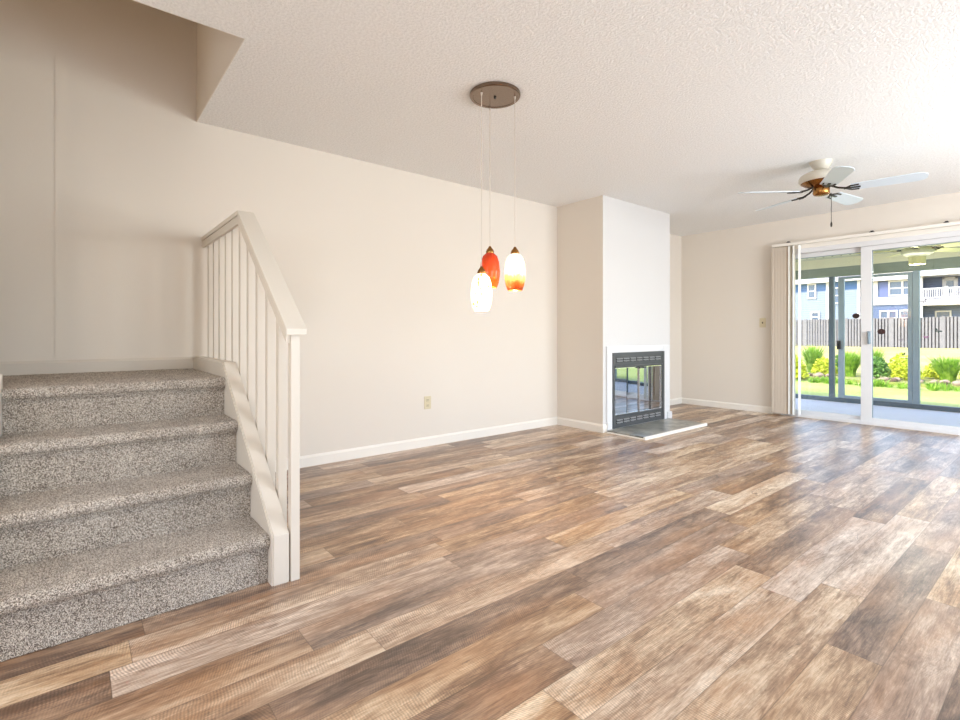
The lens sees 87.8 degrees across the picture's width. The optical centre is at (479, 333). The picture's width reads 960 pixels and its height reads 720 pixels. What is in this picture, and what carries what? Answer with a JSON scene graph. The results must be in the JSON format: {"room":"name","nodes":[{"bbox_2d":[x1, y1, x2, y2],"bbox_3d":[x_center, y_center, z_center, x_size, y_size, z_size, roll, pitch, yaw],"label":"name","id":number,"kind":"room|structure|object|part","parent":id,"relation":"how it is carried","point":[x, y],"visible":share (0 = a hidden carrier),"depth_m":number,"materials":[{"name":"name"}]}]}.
{"room":"empty living room","nodes":[
{"label":"empty living room","id":0,"kind":"room"},
{"bbox_2d":[197,23,221,81],"bbox_3d":[-1.434,-2.769,2.872,0.120,2.190,1.336,0,0,-39],"label":"wall","id":1,"kind":"structure","parent":0,"point":[207,37],"depth_m":3.16,"materials":[{"name":"beige paint"}]},
{"bbox_2d":[0,0,680,459],"bbox_3d":[-0.915,-1.374,4.233,10.165,4.980,0.120,0,0,-39],"label":"wall","id":2,"kind":"structure","parent":0,"point":[111,184],"depth_m":3.47,"materials":[{"name":"beige paint"}]},
{"bbox_2d":[0,357,192,375],"bbox_3d":[-2.536,0.192,2.828,1.597,0.078,0.014,0,0,-39],"label":"baseboard","id":3,"kind":"structure","parent":2,"relation":"attached to","point":[7,368],"depth_m":2.99,"materials":[{"name":"paint"}]},
{"bbox_2d":[133,0,244,121],"bbox_3d":[-2.930,-1.549,1.732,3.641,0.250,1.216,0,0,-39],"label":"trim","id":4,"kind":"structure","parent":2,"relation":"attached to","point":[227,46],"depth_m":2.87,"materials":[{"name":"beige paint"}]},
{"bbox_2d":[275,417,556,471],"bbox_3d":[-0.478,0.974,4.503,3.484,0.085,0.014,0,0,-39],"label":"baseboard","id":5,"kind":"structure","parent":2,"relation":"attached to","point":[359,452],"depth_m":4.42,"materials":[{"name":"paint"}]},
{"bbox_2d":[424,396,430,408],"bbox_3d":[-0.472,0.622,4.510,0.072,0.116,0.010,0,0,-39],"label":"wall outlet","id":6,"kind":"object","parent":2,"relation":"attached to","point":[427,399],"visible":1,"depth_m":4.51,"materials":[{"name":"beige plastic"}]},
{"bbox_2d":[670,397,681,404],"bbox_3d":[2.603,0.974,6.617,1.398,0.085,0.624,0,0,-39],"label":"baseboard","id":7,"kind":"structure","parent":2,"relation":"attached to","point":[674,401],"depth_m":7.19,"materials":[{"name":"paint"}]},
{"bbox_2d":[0,403,959,719],"bbox_3d":[0.714,1.076,2.129,10.035,0.120,5.441,0,0,-39],"label":"floor","id":8,"kind":"structure","parent":0,"point":[741,565],"depth_m":1.94,"materials":[{"name":"wood"}]},
{"bbox_2d":[0,356,288,661],"bbox_3d":[-2.273,0.339,1.940,2.444,1.357,1.723,0,0,-39],"label":"staircase","id":9,"kind":"structure","parent":8,"relation":"on","point":[126,497],"depth_m":2.02,"materials":[{"name":"carpet"}]},
{"bbox_2d":[201,210,306,580],"bbox_3d":[-1.300,0.182,2.721,0.085,1.668,1.738,0,0,-39],"label":"balustrade","id":10,"kind":"object","parent":8,"relation":"on","point":[247,288],"visible":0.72,"depth_m":2.42,"materials":[{"name":"paint"}]},
{"bbox_3d":[-1.300,-0.324,2.721,0.085,0.657,1.738,0,0,-39],"label":"handrail","id":11,"kind":"part","parent":10,"relation":"part of","materials":[{"name":"paint"}]},
{"bbox_2d":[606,418,706,439],"bbox_3d":[1.897,1.001,5.303,1.215,0.030,0.454,0,0,-39],"label":"hearth slab","id":12,"kind":"object","parent":8,"relation":"on","point":[659,428],"visible":1,"depth_m":5.21,"materials":[{"name":"stone"}]},
{"bbox_2d":[135,0,959,235],"bbox_3d":[0.764,-1.549,2.170,10.165,0.250,5.441,0,0,-39],"label":"ceiling","id":13,"kind":"structure","parent":0,"point":[679,109],"depth_m":2.92,"materials":[{"name":"white paint"}]},
{"bbox_2d":[470,81,525,310],"bbox_3d":[0.073,-0.779,2.971,0.310,1.290,0.340,0,0,-39],"label":"pendant light","id":14,"kind":"object","parent":13,"relation":"hanging from","point":[492,94],"visible":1,"depth_m":2.90,"materials":[{"name":"white glass"}]},
{"bbox_3d":[0.009,-0.242,2.904,0.126,0.217,0.126,0,0,-39],"label":"lamp shade","id":15,"kind":"part","parent":14,"relation":"part of","materials":[{"name":"white glass"}]},
{"bbox_3d":[0.009,-0.893,2.904,0.012,1.019,0.012,0,0,-39],"label":"cord","id":16,"kind":"part","parent":14,"relation":"part of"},
{"bbox_3d":[0.062,-0.395,3.100,0.126,0.217,0.126,0,0,-39],"label":"lamp shade","id":17,"kind":"part","parent":14,"relation":"part of","materials":[{"name":"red glass"}]},
{"bbox_3d":[0.207,-0.364,2.952,0.126,0.217,0.126,0,0,-39],"label":"lamp shade","id":18,"kind":"part","parent":14,"relation":"part of","materials":[{"name":"orange glass"}]},
{"bbox_2d":[738,158,928,226],"bbox_3d":[2.866,-1.151,4.136,1.248,0.545,1.262,0,0,-39],"label":"ceiling fan","id":19,"kind":"object","parent":13,"relation":"hanging from","point":[820,180],"visible":1,"depth_m":4.04,"materials":[{"name":"white wood"}]},
{"bbox_3d":[2.397,-1.179,4.160,0.460,0.035,0.138,0,0,4],"label":"fan blade","id":20,"kind":"part","parent":19,"relation":"part of","materials":[{"name":"white wood"}]},
{"bbox_3d":[2.721,-1.179,4.548,0.138,0.035,0.460,0,0,-14],"label":"fan blade","id":21,"kind":"part","parent":19,"relation":"part of","materials":[{"name":"white wood"}]},
{"bbox_3d":[2.826,-1.235,4.131,0.296,0.042,0.296,0,0,-39],"label":"motor","id":22,"kind":"part","parent":19,"relation":"part of","materials":[{"name":"gold metal"}]},
{"bbox_3d":[2.666,-1.179,3.732,0.138,0.035,0.460,0,0,22],"label":"fan blade","id":23,"kind":"part","parent":19,"relation":"part of","materials":[{"name":"white wood"}]},
{"bbox_3d":[3.190,-1.179,4.360,0.460,0.035,0.138,0,0,-32],"label":"fan blade","id":24,"kind":"part","parent":19,"relation":"part of","materials":[{"name":"white wood"}]},
{"bbox_3d":[3.156,-1.179,3.856,0.460,0.035,0.138,0,0,40],"label":"fan blade","id":25,"kind":"part","parent":19,"relation":"part of","materials":[{"name":"white wood"}]},
{"bbox_2d":[557,195,669,428],"bbox_3d":[1.563,-0.204,5.771,1.283,2.440,0.624,0,0,-39],"label":"wall","id":26,"kind":"structure","parent":0,"point":[613,255],"depth_m":5.40,"materials":[{"name":"white paint"}]},
{"bbox_2d":[557,417,601,432],"bbox_3d":[1.060,0.974,5.362,0.014,0.085,0.624,0,0,-39],"label":"baseboard","id":27,"kind":"structure","parent":26,"relation":"attached to","point":[590,426],"depth_m":5.34,"materials":[{"name":"paint"}]},
{"bbox_2d":[602,424,606,432],"bbox_3d":[1.281,0.974,5.130,0.064,0.085,0.014,0,0,-39],"label":"baseboard","id":28,"kind":"structure","parent":26,"relation":"attached to","point":[604,426],"depth_m":5.12,"materials":[{"name":"paint"}]},
{"bbox_2d":[606,345,671,429],"bbox_3d":[1.791,0.573,5.525,1.237,0.886,0.046,0,0,-39],"label":"fireplace","id":29,"kind":"object","parent":26,"relation":"attached to","point":[637,377],"visible":0.94,"depth_m":5.48,"materials":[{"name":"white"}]},
{"bbox_3d":[1.486,0.609,5.292,0.219,0.486,0.010,0,0,-39],"label":"glass door","id":30,"kind":"part","parent":29,"relation":"part of","materials":[{"name":"glass"}]},
{"bbox_3d":[1.660,0.609,5.434,0.219,0.486,0.010,0,0,-39],"label":"glass door","id":31,"kind":"part","parent":29,"relation":"part of","materials":[{"name":"glass"}]},
{"bbox_2d":[616,412,660,423],"bbox_3d":[1.754,0.921,5.483,0.833,0.050,0.012,0,0,-39],"label":"vent grille","id":32,"kind":"object","parent":29,"relation":"attached to","point":[637,417],"depth_m":5.46,"materials":[{"name":"grey metal"}]},
{"bbox_2d":[616,356,660,361],"bbox_3d":[1.754,0.276,5.483,0.833,0.048,0.012,0,0,-39],"label":"vent grille","id":33,"kind":"object","parent":29,"relation":"attached to","point":[618,358],"depth_m":5.47,"materials":[{"name":"black metal"}]},
{"bbox_3d":[1.837,0.609,5.573,0.219,0.486,0.018,0,0,-39],"label":"glass door","id":34,"kind":"part","parent":29,"relation":"part of","materials":[{"name":"glass"}]},
{"bbox_3d":[2.011,0.609,5.715,0.219,0.486,0.018,0,0,-39],"label":"glass door","id":35,"kind":"part","parent":29,"relation":"part of","materials":[{"name":"glass"}]},
{"bbox_2d":[681,192,959,414],"bbox_3d":[4.686,-0.204,5.285,0.150,2.440,5.321,0,0,-39],"label":"wall","id":36,"kind":"structure","parent":0,"point":[726,274],"depth_m":6.64,"materials":[{"name":"beige paint"}]},
{"bbox_2d":[682,398,772,413],"bbox_3d":[3.331,0.974,6.819,0.014,0.085,1.231,0,0,-39],"label":"baseboard","id":37,"kind":"structure","parent":36,"relation":"attached to","point":[737,406],"depth_m":6.76,"materials":[{"name":"paint"}]},
{"bbox_2d":[759,318,765,326],"bbox_3d":[3.643,-0.142,6.434,0.016,0.120,0.076,0,0,-39],"label":"light switch","id":38,"kind":"object","parent":36,"relation":"attached to","point":[762,321],"visible":1,"depth_m":6.43,"materials":[{"name":"beige plastic"}]},
{"bbox_2d":[771,221,959,415],"bbox_3d":[4.354,-0.074,5.476,0.122,2.120,2.097,0,0,-39],"label":"vertical blind","id":39,"kind":"object","parent":36,"relation":"attached to","point":[781,254],"visible":1,"depth_m":6.14,"materials":[{"name":"paint"}]},
{"bbox_2d":[781,230,959,434],"bbox_3d":[4.389,-0.011,5.617,0.170,2.055,1.770,0,0,-39],"label":"door","id":40,"kind":"structure","parent":36,"relation":"in","point":[866,248],"depth_m":5.61,"materials":[{"name":"white plastic"}]},
{"bbox_3d":[4.160,-0.001,5.962,0.040,1.966,0.845,0,0,-39],"label":"fixed sash","id":41,"kind":"part","parent":40,"relation":"part of","materials":[{"name":"clear glass"}]},
{"bbox_2d":[852,313,859,317],"bbox_3d":[4.331,-0.206,5.746,0.001,0.060,0.072,0,0,-39],"label":"decal","id":42,"kind":"object","parent":40,"relation":"attached to","point":[856,315],"visible":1,"depth_m":5.74},
{"bbox_3d":[4.346,0.043,5.576,0.050,0.145,0.026,0,0,-39],"label":"handle","id":43,"kind":"part","parent":40,"relation":"part of","materials":[{"name":"grey metal"}]},
{"bbox_2d":[877,329,884,333],"bbox_3d":[4.442,-0.024,5.522,0.001,0.060,0.072,0,0,-39],"label":"decal","id":44,"kind":"object","parent":40,"relation":"attached to","point":[880,331],"visible":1,"depth_m":5.52},
{"bbox_3d":[4.617,-0.001,5.313,0.040,1.966,0.912,0,0,-39],"label":"sliding sash","id":45,"kind":"part","parent":40,"relation":"part of","materials":[{"name":"clear glass"}]},
{"bbox_2d":[790,225,959,249],"bbox_3d":[4.352,-1.064,5.561,0.018,0.050,1.850,0,0,-39],"label":"trim","id":46,"kind":"structure","parent":36,"relation":"attached to","point":[957,227],"depth_m":5.47,"materials":[{"name":"paint"}]},
{"bbox_2d":[795,243,945,261],"bbox_3d":[5.469,-1.214,6.386,2.455,0.120,9.000,0,0,-39],"label":"ceiling","id":47,"kind":"structure","parent":0,"point":[945,243],"depth_m":7.45,"materials":[{"name":"paint"}]},
{"bbox_2d":[795,244,939,260],"bbox_3d":[5.532,-1.150,7.017,0.100,0.008,7.900,0,0,-39],"label":"trim","id":48,"kind":"structure","parent":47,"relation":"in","point":[939,244],"depth_m":7.23,"materials":[{"name":"paint"}]},
{"bbox_2d":[854,242,959,264],"bbox_3d":[5.346,-1.004,6.108,1.144,0.300,1.195,0,0,-39],"label":"porch ceiling fan","id":49,"kind":"object","parent":47,"relation":"hanging from","point":[916,255],"visible":0.84,"depth_m":6.07,"materials":[{"name":"paint"}]},
{"bbox_3d":[5.033,-1.039,6.357,0.420,0.035,0.138,0,0,32],"label":"fan blade","id":50,"kind":"part","parent":49,"relation":"part of","materials":[{"name":"white"}]},
{"bbox_3d":[5.381,-0.926,6.141,0.172,0.145,0.172,0,0,-39],"label":"lamp shade","id":51,"kind":"part","parent":49,"relation":"part of","materials":[{"name":"white glass"}]},
{"bbox_3d":[5.381,-0.965,6.141,0.296,0.042,0.296,0,0,-39],"label":"motor","id":52,"kind":"part","parent":49,"relation":"part of","materials":[{"name":"paint"}]},
{"bbox_3d":[5.790,-1.039,6.170,0.420,0.035,0.138,0,0,-4],"label":"fan blade","id":53,"kind":"part","parent":49,"relation":"part of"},
{"bbox_3d":[5.536,-1.039,5.761,0.138,0.035,0.420,0,0,-22],"label":"fan blade","id":54,"kind":"part","parent":49,"relation":"part of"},
{"bbox_2d":[795,398,959,426],"bbox_3d":[5.360,1.131,6.297,2.175,0.170,9.000,0,0,-39],"label":"floor","id":55,"kind":"structure","parent":0,"point":[884,412],"depth_m":6.63,"materials":[{"name":"concrete"}]},
{"bbox_2d":[795,270,959,412],"bbox_3d":[6.134,0.081,6.927,0.080,1.930,9.000,0,0,-39],"label":"wall","id":56,"kind":"structure","parent":55,"relation":"on","point":[916,404],"depth_m":6.99,"materials":[{"name":"metal"}]},
{"bbox_3d":[5.466,0.049,7.747,0.080,1.865,0.065,0,0,-39],"label":"post","id":57,"kind":"part","parent":56,"relation":"part of","materials":[{"name":"metal"}]},
{"bbox_2d":[837,272,912,402],"bbox_3d":[5.776,0.053,7.327,0.090,1.845,0.883,0,0,-39],"label":"screen door","id":58,"kind":"structure","parent":56,"relation":"in","point":[841,280],"depth_m":7.52,"materials":[{"name":"grey metal"}]},
{"bbox_2d":[795,257,959,279],"bbox_3d":[6.134,-0.952,6.927,0.140,0.135,9.000,0,0,-39],"label":"trim","id":59,"kind":"structure","parent":56,"relation":"attached to","point":[950,262],"depth_m":7.20,"materials":[{"name":"green paint"}]},
{"bbox_2d":[795,246,959,270],"bbox_3d":[6.126,-1.087,6.921,0.200,0.135,9.000,0,0,-39],"label":"trim","id":60,"kind":"structure","parent":56,"relation":"attached to","point":[877,258],"depth_m":7.41,"materials":[{"name":"paint"}]},
{"bbox_3d":[6.134,1.014,6.927,0.080,0.065,9.000,0,0,-39],"label":"rail","id":61,"kind":"part","parent":56,"relation":"part of","materials":[{"name":"metal"}]},
{"bbox_3d":[6.098,0.049,6.971,0.080,1.865,0.072,0,0,-39],"label":"post","id":62,"kind":"part","parent":56,"relation":"part of","materials":[{"name":"grey metal"}]},
{"label":"outside","id":63,"kind":"structure","parent":0,"visible":0},
{"bbox_2d":[795,344,959,406],"bbox_3d":[26.442,1.005,31.195,62.000,0.342,75.000,0,0,-39],"label":"lawn","id":64,"kind":"structure","parent":63,"point":[951,398],"depth_m":10.59,"materials":[{"name":"green plant"}]},
{"bbox_2d":[795,275,860,343],"bbox_3d":[29.405,-2.324,46.920,9.950,6.520,12.950,0,0,-39],"label":"house","id":65,"kind":"structure","parent":64,"relation":"on","point":[814,292],"depth_m":41.19,"materials":[{"name":"blue"}]},
{"bbox_3d":[27.828,-3.559,41.832,0.060,1.050,0.450,0,0,-39],"label":"pane","id":66,"kind":"part","parent":65,"relation":"part of","materials":[{"name":"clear glass"}]},
{"bbox_3d":[27.985,-1.409,41.638,0.060,0.650,0.450,0,0,-39],"label":"pane","id":67,"kind":"part","parent":65,"relation":"part of","materials":[{"name":"clear glass"}]},
{"bbox_3d":[29.401,-1.734,46.885,9.800,5.340,12.800,0,0,-39],"label":"white trim","id":68,"kind":"part","parent":65,"relation":"part of","materials":[{"name":"white wood"}]},
{"bbox_3d":[28.964,-3.099,40.436,0.060,1.130,0.450,0,0,-39],"label":"pane","id":69,"kind":"part","parent":65,"relation":"part of","materials":[{"name":"clear glass"}]},
{"bbox_2d":[795,316,959,348],"bbox_3d":[25.196,-0.024,32.401,0.130,2.040,21.675,0,0,-39],"label":"wooden fence","id":70,"kind":"object","parent":64,"relation":"on","point":[895,329],"visible":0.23,"depth_m":31.46,"materials":[{"name":"grey wood"}]},
{"bbox_3d":[22.126,-0.010,36.101,0.020,2.012,2.340,0,0,-39],"label":"picket panel","id":71,"kind":"part","parent":70,"relation":"part of","materials":[{"name":"grey wood"}]},
{"bbox_3d":[22.933,-0.024,35.173,0.120,2.040,0.120,0,0,-39],"label":"fence post","id":72,"kind":"part","parent":70,"relation":"part of","materials":[{"name":"grey wood"}]},
{"bbox_3d":[23.769,-0.004,34.241,0.020,1.999,2.330,0,0,-39],"label":"picket panel","id":73,"kind":"part","parent":70,"relation":"part of","materials":[{"name":"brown wood"}]},
{"bbox_3d":[23.641,-0.014,34.240,0.020,2.019,2.340,0,0,-39],"label":"picket panel","id":74,"kind":"part","parent":70,"relation":"part of","materials":[{"name":"grey wood"}]},
{"bbox_3d":[23.686,-0.129,34.264,0.080,1.390,2.400,0,0,-39],"label":"fence rail","id":75,"kind":"part","parent":70,"relation":"part of","materials":[{"name":"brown wood"}]},
{"bbox_3d":[24.448,-0.024,33.311,0.120,2.040,0.120,0,0,-39],"label":"fence post","id":76,"kind":"part","parent":70,"relation":"part of","materials":[{"name":"grey wood"}]},
{"bbox_3d":[25.284,-0.004,32.380,0.020,2.000,2.330,0,0,-39],"label":"picket panel","id":77,"kind":"part","parent":70,"relation":"part of","materials":[{"name":"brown wood"}]},
{"bbox_3d":[25.201,-0.129,32.402,0.080,1.390,2.400,0,0,-39],"label":"fence rail","id":78,"kind":"part","parent":70,"relation":"part of","materials":[{"name":"grey wood"}]},
{"bbox_3d":[25.156,-0.014,32.379,0.020,2.020,2.340,0,0,-39],"label":"picket panel","id":79,"kind":"part","parent":70,"relation":"part of","materials":[{"name":"grey wood"}]},
{"bbox_3d":[25.963,-0.024,31.450,0.120,2.040,0.120,0,0,-39],"label":"fence post","id":80,"kind":"part","parent":70,"relation":"part of","materials":[{"name":"grey wood"}]},
{"bbox_3d":[26.799,-0.001,30.518,0.020,1.995,2.330,0,0,-39],"label":"picket panel","id":81,"kind":"part","parent":70,"relation":"part of","materials":[{"name":"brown wood"}]},
{"bbox_3d":[26.716,-0.129,30.541,0.080,1.390,2.400,0,0,-39],"label":"fence rail","id":82,"kind":"part","parent":70,"relation":"part of","materials":[{"name":"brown wood"}]},
{"bbox_3d":[26.671,-0.011,30.517,0.020,2.015,2.340,0,0,-39],"label":"picket panel","id":83,"kind":"part","parent":70,"relation":"part of","materials":[{"name":"grey wood"}]},
{"bbox_3d":[27.479,-0.024,29.589,0.120,2.040,0.120,0,0,-39],"label":"fence post","id":84,"kind":"part","parent":70,"relation":"part of","materials":[{"name":"grey wood"}]},
{"bbox_3d":[28.314,-0.003,28.657,0.020,1.998,2.330,0,0,-39],"label":"picket panel","id":85,"kind":"part","parent":70,"relation":"part of","materials":[{"name":"grey wood"}]},
{"bbox_3d":[28.186,-0.013,28.656,0.020,2.018,2.340,0,0,-39],"label":"picket panel","id":86,"kind":"part","parent":70,"relation":"part of","materials":[{"name":"grey wood"}]},
{"bbox_2d":[796,375,959,391],"bbox_3d":[8.221,1.038,11.376,0.885,0.195,5.168,0,0,-38],"label":"grass","id":87,"kind":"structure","parent":64,"relation":"on","point":[877,383],"depth_m":10.63,"materials":[{"name":"green plant"}]},
{"bbox_2d":[873,268,959,318],"bbox_3d":[37.817,-2.474,36.586,9.950,6.820,13.400,0,0,-39],"label":"house","id":88,"kind":"structure","parent":64,"relation":"on","point":[940,287],"depth_m":37.06,"materials":[{"name":"white wood"}]},
{"bbox_2d":[880,281,887,296],"bbox_3d":[30.846,-3.384,38.100,0.050,1.200,0.490,0,0,-39],"label":"shutter","id":89,"kind":"object","parent":88,"relation":"hanging from","point":[883,284],"depth_m":38.10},
{"bbox_3d":[31.031,-1.184,37.896,0.060,1.000,0.900,0,0,-39],"label":"pane","id":90,"kind":"part","parent":88,"relation":"part of","materials":[{"name":"clear glass"}]},
{"bbox_3d":[31.552,-3.429,37.257,0.060,0.970,1.450,0,0,-39],"label":"pane","id":91,"kind":"part","parent":88,"relation":"part of","materials":[{"name":"clear glass"}]},
{"bbox_3d":[31.726,-1.184,37.043,0.060,1.000,0.700,0,0,-39],"label":"pane","id":92,"kind":"part","parent":88,"relation":"part of","materials":[{"name":"clear glass"}]},
{"bbox_3d":[33.934,-2.944,34.347,0.140,0.880,5.250,0,0,-39],"label":"balcony railing","id":93,"kind":"part","parent":88,"relation":"part of","materials":[{"name":"white wood"}]},
{"bbox_3d":[34.072,-1.144,36.696,0.060,0.920,0.700,0,0,-39],"label":"pane","id":94,"kind":"part","parent":88,"relation":"part of","materials":[{"name":"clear glass"}]},
{"bbox_3d":[34.282,-3.324,36.390,0.080,1.640,0.840,0,0,-39],"label":"balcony door","id":95,"kind":"part","parent":88,"relation":"part of","materials":[{"name":"white"}]},
{"bbox_3d":[34.270,-3.434,36.381,0.030,0.900,0.400,0,0,-39],"label":"pane","id":96,"kind":"part","parent":88,"relation":"part of","materials":[{"name":"clear glass"}]},
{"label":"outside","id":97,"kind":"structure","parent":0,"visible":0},
{"bbox_2d":[795,371,959,387],"bbox_3d":[9.588,1.163,12.447,2.673,0.205,7.912,0,0,-39],"label":"flower bed","id":98,"kind":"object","parent":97,"point":[858,375],"depth_m":11.58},
{"bbox_2d":[795,355,805,370],"bbox_3d":[8.308,0.809,13.242,0.558,0.515,0.603,0,0,-39],"label":"leafy shrub","id":99,"kind":"object","parent":98,"relation":"on","point":[796,356],"visible":0.24,"depth_m":13.09,"materials":[{"name":"yellow plant"}]},
{"bbox_2d":[795,369,808,377],"bbox_3d":[7.801,0.967,12.205,0.476,0.232,0.475,0,0,-39],"label":"leafy shrub","id":100,"kind":"object","parent":98,"relation":"on","point":[804,374],"visible":0.52,"depth_m":12.07,"materials":[{"name":"yellow plant"}]},
{"bbox_2d":[801,345,826,372],"bbox_3d":[9.107,0.682,13.667,0.792,0.767,0.730,0,0,-39],"label":"ornamental grass","id":101,"kind":"object","parent":98,"relation":"on","point":[812,354],"depth_m":13.57,"materials":[{"name":"green plant"}]},
{"bbox_2d":[810,356,837,374],"bbox_3d":[8.782,0.817,12.734,0.607,0.497,0.580,0,0,-39],"label":"leafy shrub","id":102,"kind":"object","parent":98,"relation":"on","point":[818,366],"visible":0.69,"depth_m":12.66,"materials":[{"name":"yellow plant"}]},
{"bbox_2d":[835,354,837,371],"bbox_3d":[9.519,0.783,13.246,0.590,0.566,0.576,0,0,-39],"label":"leafy shrub","id":103,"kind":"object","parent":98,"relation":"on","point":[836,356],"visible":0.13,"depth_m":13.17,"materials":[{"name":"green plant"}]},
{"bbox_2d":[836,350,860,376],"bbox_3d":[9.196,0.735,12.387,0.695,0.661,0.719,0,0,-39],"label":"ornamental grass","id":104,"kind":"object","parent":98,"relation":"on","point":[852,361],"depth_m":12.27,"materials":[{"name":"green plant"}]},
{"bbox_2d":[857,347,887,374],"bbox_3d":[9.979,0.703,12.694,0.745,0.727,0.703,0,0,-39],"label":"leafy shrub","id":105,"kind":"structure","parent":98,"relation":"on","point":[876,353],"depth_m":12.55,"materials":[{"name":"green plant"}]},
{"bbox_2d":[796,363,959,378],"bbox_3d":[9.762,0.874,12.496,2.376,0.403,5.269,0,0,-39],"label":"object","id":106,"kind":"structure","parent":98,"relation":"on","point":[923,370],"depth_m":12.49,"materials":[{"name":"yellow plant"}]},
{"bbox_2d":[873,356,891,377],"bbox_3d":[9.459,0.799,11.895,0.524,0.534,0.560,0,0,-39],"label":"leafy shrub","id":107,"kind":"object","parent":98,"relation":"on","point":[879,368],"visible":0.76,"depth_m":11.76,"materials":[{"name":"green plant"}]},
{"bbox_2d":[888,378,897,381],"bbox_3d":[9.166,1.032,11.067,0.162,0.106,0.160,0,0,12],"label":"rock","id":108,"kind":"object","parent":98,"relation":"on","point":[892,379],"visible":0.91,"depth_m":11.02,"materials":[{"name":"beige stone"}]},
{"bbox_2d":[887,352,907,374],"bbox_3d":[10.307,0.756,12.204,0.648,0.620,0.618,0,0,-39],"label":"leafy shrub","id":109,"kind":"object","parent":98,"relation":"on","point":[897,356],"visible":0.38,"depth_m":12.21,"materials":[{"name":"yellow plant"}]},
{"bbox_2d":[891,361,923,379],"bbox_3d":[9.753,0.839,11.396,0.553,0.455,0.575,0,0,-39],"label":"leafy shrub","id":110,"kind":"object","parent":98,"relation":"on","point":[900,372],"visible":0.6,"depth_m":11.37,"materials":[{"name":"yellow plant"}]},
{"bbox_2d":[922,362,939,378],"bbox_3d":[10.765,0.843,11.720,0.584,0.445,0.571,0,0,-39],"label":"leafy shrub","id":111,"kind":"object","parent":98,"relation":"on","point":[929,372],"visible":0.38,"depth_m":11.71,"materials":[{"name":"yellow plant"}]},
{"bbox_2d":[923,355,959,381],"bbox_3d":[10.319,0.767,10.997,0.881,0.597,0.870,0,0,-39],"label":"ornamental grass","id":112,"kind":"object","parent":98,"relation":"on","point":[947,369],"depth_m":10.90,"materials":[{"name":"green plant"}]},
{"bbox_2d":[952,380,959,385],"bbox_3d":[9.841,1.033,10.248,0.200,0.148,0.197,0,0,14],"label":"rock","id":113,"kind":"object","parent":98,"relation":"on","point":[957,383],"visible":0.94,"depth_m":10.22,"materials":[{"name":"beige stone"}]}
]}

